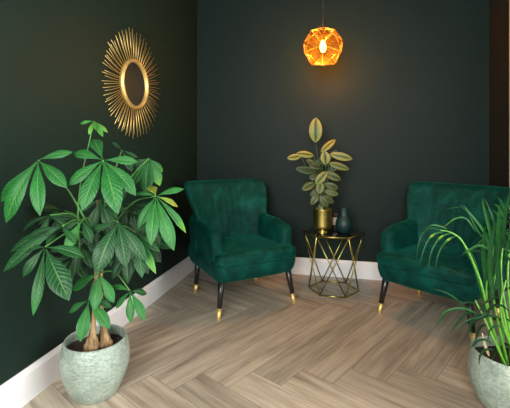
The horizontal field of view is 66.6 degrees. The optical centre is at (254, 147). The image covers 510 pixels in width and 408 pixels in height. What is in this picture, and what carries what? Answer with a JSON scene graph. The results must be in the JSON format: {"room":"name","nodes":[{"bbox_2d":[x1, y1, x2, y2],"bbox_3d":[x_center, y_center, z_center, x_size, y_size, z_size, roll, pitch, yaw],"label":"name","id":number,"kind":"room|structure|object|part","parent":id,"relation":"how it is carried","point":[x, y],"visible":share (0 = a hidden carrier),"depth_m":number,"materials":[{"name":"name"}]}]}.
{"room":"living room","nodes":[
{"label":"living room","id":0,"kind":"room"},
{"bbox_2d":[0,0,196,384],"bbox_3d":[-1.198,-0.250,1.361,0.120,2.800,5.240,0,0,13],"label":"wall","id":1,"kind":"structure","parent":0,"point":[53,52],"depth_m":2.09,"materials":[{"name":"green paint"}]},
{"bbox_2d":[0,256,194,407],"bbox_3d":[-1.133,1.075,1.336,0.018,0.150,4.982,0,0,13],"label":"baseboard","id":2,"kind":"structure","parent":1,"relation":"attached to","point":[16,392],"depth_m":1.89,"materials":[{"name":"white paint"}]},
{"bbox_2d":[102,29,160,136],"bbox_3d":[-0.812,-0.432,2.637,0.028,0.739,0.739,0,0,13],"label":"sunburst mirror","id":3,"kind":"object","parent":1,"relation":"attached to","point":[134,84],"visible":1,"depth_m":2.60,"materials":[{"name":"gold metal"}]},
{"bbox_3d":[-0.813,-0.433,2.636,0.028,0.340,0.340,0,0,13],"label":"frame","id":4,"kind":"part","parent":3,"relation":"part of","materials":[{"name":"gold metal"}]},
{"bbox_2d":[125,62,145,105],"bbox_3d":[-0.817,-0.433,2.637,0.007,0.291,0.291,0,0,13],"label":"mirror glass","id":5,"kind":"object","parent":3,"relation":"attached to","point":[135,73],"depth_m":2.64,"materials":[{"name":"mirror"}]},
{"bbox_2d":[22,269,508,407],"bbox_3d":[0.106,1.201,1.053,2.760,0.102,5.200,0,0,13],"label":"floor","id":6,"kind":"structure","parent":0,"point":[265,349],"depth_m":2.21,"materials":[{"name":"brown wood"}]},
{"bbox_2d":[1,120,185,404],"bbox_3d":[-0.663,0.517,1.685,0.725,1.267,0.588,0,0,0],"label":"tree","id":7,"kind":"object","parent":6,"relation":"on","point":[94,359],"visible":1,"depth_m":1.60,"materials":[{"name":"green plant"}]},
{"bbox_3d":[-0.750,1.020,1.825,0.308,0.261,0.308,0,0,0],"label":"planter","id":8,"kind":"part","parent":7,"relation":"part of","materials":[{"name":"green ceramic"}]},
{"bbox_2d":[184,178,295,319],"bbox_3d":[-0.132,0.711,3.030,0.714,0.882,0.783,0,0,-28],"label":"armchair","id":9,"kind":"object","parent":6,"relation":"on","point":[233,236],"visible":1,"depth_m":2.97,"materials":[{"name":"fabric"}]},
{"bbox_3d":[-0.453,0.983,3.068,0.050,0.198,0.070,0,0,-28],"label":"leg","id":10,"kind":"part","parent":9,"relation":"part of","materials":[{"name":"black paint"}]},
{"bbox_3d":[-0.360,0.684,2.869,0.127,0.333,0.492,0,0,-28],"label":"arm","id":11,"kind":"part","parent":9,"relation":"part of","materials":[{"name":"fabric"}]},
{"bbox_3d":[-0.234,0.983,2.632,0.049,0.199,0.077,0,0,29],"label":"leg","id":12,"kind":"part","parent":9,"relation":"part of","materials":[{"name":"black paint"}]},
{"bbox_3d":[-0.230,0.544,3.214,0.714,0.548,0.368,0,0,-28],"label":"backrest","id":13,"kind":"part","parent":9,"relation":"part of","materials":[{"name":"fabric"}]},
{"bbox_3d":[-0.111,0.836,2.990,0.652,0.172,0.642,0,0,-28],"label":"seat","id":14,"kind":"part","parent":9,"relation":"part of","materials":[{"name":"fabric"}]},
{"bbox_2d":[214,234,295,268],"bbox_3d":[-0.085,0.758,2.942,0.636,0.108,0.572,0,0,-28],"label":"seat cushion","id":15,"kind":"object","parent":9,"relation":"on","point":[237,251],"depth_m":2.75,"materials":[{"name":"fabric"}]},
{"bbox_3d":[0.129,0.684,3.129,0.127,0.333,0.492,0,0,-28],"label":"arm","id":16,"kind":"part","parent":9,"relation":"part of","materials":[{"name":"fabric"}]},
{"bbox_3d":[0.255,0.983,2.892,0.077,0.199,0.049,0,0,5],"label":"leg","id":17,"kind":"part","parent":9,"relation":"part of","materials":[{"name":"black paint"}]},
{"bbox_2d":[303,227,364,297],"bbox_3d":[0.637,0.912,3.155,0.494,0.476,0.429,0,0,13],"label":"side table","id":18,"kind":"object","parent":6,"relation":"on","point":[333,233],"visible":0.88,"depth_m":3.06,"materials":[{"name":"gold metal"}]},
{"bbox_2d":[287,118,351,233],"bbox_3d":[0.509,0.215,3.071,0.519,0.918,0.174,0,0,0],"label":"potted calathea","id":19,"kind":"object","parent":18,"relation":"on","point":[322,214],"visible":1,"depth_m":3.04,"materials":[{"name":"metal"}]},
{"bbox_2d":[313,207,332,233],"bbox_3d":[0.537,0.576,3.080,0.156,0.196,0.156,0,0,0],"label":"pot","id":20,"kind":"object","parent":19,"relation":"on","point":[322,216],"depth_m":3.02,"materials":[{"name":"gold metal"}]},
{"bbox_3d":[0.637,0.682,3.155,0.494,0.013,0.429,0,0,13],"label":"frame","id":21,"kind":"part","parent":18,"relation":"part of","materials":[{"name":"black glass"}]},
{"bbox_3d":[0.637,1.144,3.155,0.409,0.012,0.355,0,0,13],"label":"frame","id":22,"kind":"part","parent":18,"relation":"part of","materials":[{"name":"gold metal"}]},
{"bbox_2d":[332,213,338,228],"bbox_3d":[0.673,0.609,3.240,0.055,0.130,0.055,0,0,0],"label":"candle jar","id":23,"kind":"object","parent":18,"relation":"on","point":[334,215],"visible":0.8,"depth_m":3.22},
{"bbox_2d":[335,207,352,233],"bbox_3d":[0.709,0.576,3.090,0.134,0.197,0.134,0,0,0],"label":"vase","id":24,"kind":"object","parent":18,"relation":"on","point":[343,223],"visible":1,"depth_m":3.05,"materials":[{"name":"teal ceramic"}]},
{"bbox_2d":[377,182,509,341],"bbox_3d":[1.313,0.711,2.699,0.783,0.882,0.714,0,0,-42],"label":"armchair","id":25,"kind":"object","parent":6,"relation":"on","point":[428,203],"visible":0.82,"depth_m":2.70,"materials":[{"name":"fabric"}]},
{"bbox_3d":[0.902,0.983,2.702,0.077,0.199,0.049,0,0,15],"label":"leg","id":26,"kind":"part","parent":25,"relation":"part of","materials":[{"name":"black paint"}]},
{"bbox_3d":[1.101,0.684,2.882,0.492,0.333,0.127,0,0,-42],"label":"arm","id":27,"kind":"part","parent":25,"relation":"part of","materials":[{"name":"fabric"}]},
{"bbox_2d":[377,243,476,286],"bbox_3d":[1.239,0.758,2.632,0.572,0.108,0.636,0,0,-42],"label":"seat cushion","id":28,"kind":"object","parent":25,"relation":"on","point":[400,259],"depth_m":2.50,"materials":[{"name":"fabric"}]},
{"bbox_3d":[1.280,0.836,2.669,0.642,0.172,0.652,0,0,-42],"label":"seat","id":29,"kind":"part","parent":25,"relation":"part of","materials":[{"name":"fabric"}]},
{"bbox_3d":[1.468,0.544,2.838,0.368,0.548,0.714,0,0,-42],"label":"backrest","id":30,"kind":"part","parent":25,"relation":"part of","materials":[{"name":"fabric"}]},
{"bbox_3d":[1.272,0.983,2.290,0.049,0.199,0.077,0,0,-9],"label":"leg","id":31,"kind":"part","parent":25,"relation":"part of","materials":[{"name":"black paint"}]},
{"bbox_3d":[1.472,0.684,2.470,0.492,0.333,0.127,0,0,-42],"label":"arm","id":32,"kind":"part","parent":25,"relation":"part of","materials":[{"name":"fabric"}]},
{"bbox_3d":[1.627,0.983,2.626,0.070,0.198,0.050,0,0,-42],"label":"leg","id":33,"kind":"part","parent":25,"relation":"part of","materials":[{"name":"black paint"}]},
{"bbox_2d":[416,191,509,407],"bbox_3d":[1.036,0.616,1.656,0.749,1.068,0.445,0,0,0],"label":"potted palm","id":34,"kind":"object","parent":6,"relation":"on","point":[488,356],"visible":1,"depth_m":1.63,"materials":[{"name":"green plant"}]},
{"bbox_2d":[467,335,509,407],"bbox_3d":[1.112,1.020,1.700,0.324,0.261,0.324,0,0,0],"label":"planter","id":35,"kind":"object","parent":34,"relation":"on","point":[489,378],"depth_m":1.64,"materials":[{"name":"green ceramic"}]},
{"bbox_2d":[197,0,488,261],"bbox_3d":[0.753,-0.250,3.530,2.680,2.800,0.120,0,0,13],"label":"wall","id":36,"kind":"structure","parent":0,"point":[405,96],"depth_m":3.45,"materials":[{"name":"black paint"}]},
{"bbox_2d":[284,257,381,279],"bbox_3d":[0.679,1.075,3.477,2.560,0.150,0.018,0,0,13],"label":"baseboard","id":37,"kind":"structure","parent":36,"relation":"attached to","point":[364,270],"depth_m":3.46,"materials":[{"name":"white paint"}]},
{"bbox_2d":[489,0,508,283],"bbox_3d":[1.396,-0.250,0.686,0.120,2.800,5.120,0,0,13],"label":"wall","id":38,"kind":"structure","parent":0,"point":[498,9],"depth_m":2.98,"materials":[{"name":"brown paint"}]},
{"bbox_2d":[502,282,508,308],"bbox_3d":[1.862,1.075,2.958,0.018,0.150,0.447,0,0,13],"label":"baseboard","id":39,"kind":"structure","parent":38,"relation":"attached to","point":[505,292],"depth_m":2.80,"materials":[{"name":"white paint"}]},
{"bbox_2d":[509,0,509,290],"bbox_3d":[1.695,-0.033,2.259,0.022,2.365,0.990,0,0,13],"label":"trim","id":40,"kind":"structure","parent":38,"relation":"attached to","point":[509,0],"depth_m":2.74,"materials":[{"name":"white paint"}]},
{"bbox_3d":[0.106,-1.700,1.053,3.930,0.100,5.744,0,0,0],"label":"ceiling","id":41,"kind":"structure","parent":0,"visible":0},
{"bbox_2d":[303,27,342,65],"bbox_3d":[0.529,-1.145,3.020,0.321,1.010,0.324,0,0,0],"label":"pendant lamp","id":42,"kind":"object","parent":41,"relation":"hanging from","point":[322,34],"visible":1,"depth_m":3.03,"materials":[{"name":"orange glass"}]},
{"bbox_3d":[0.529,-0.792,3.020,0.047,0.097,0.047,0,0,0],"label":"bulb","id":43,"kind":"part","parent":42,"relation":"part of","materials":[{"name":"white glass"}]}
]}

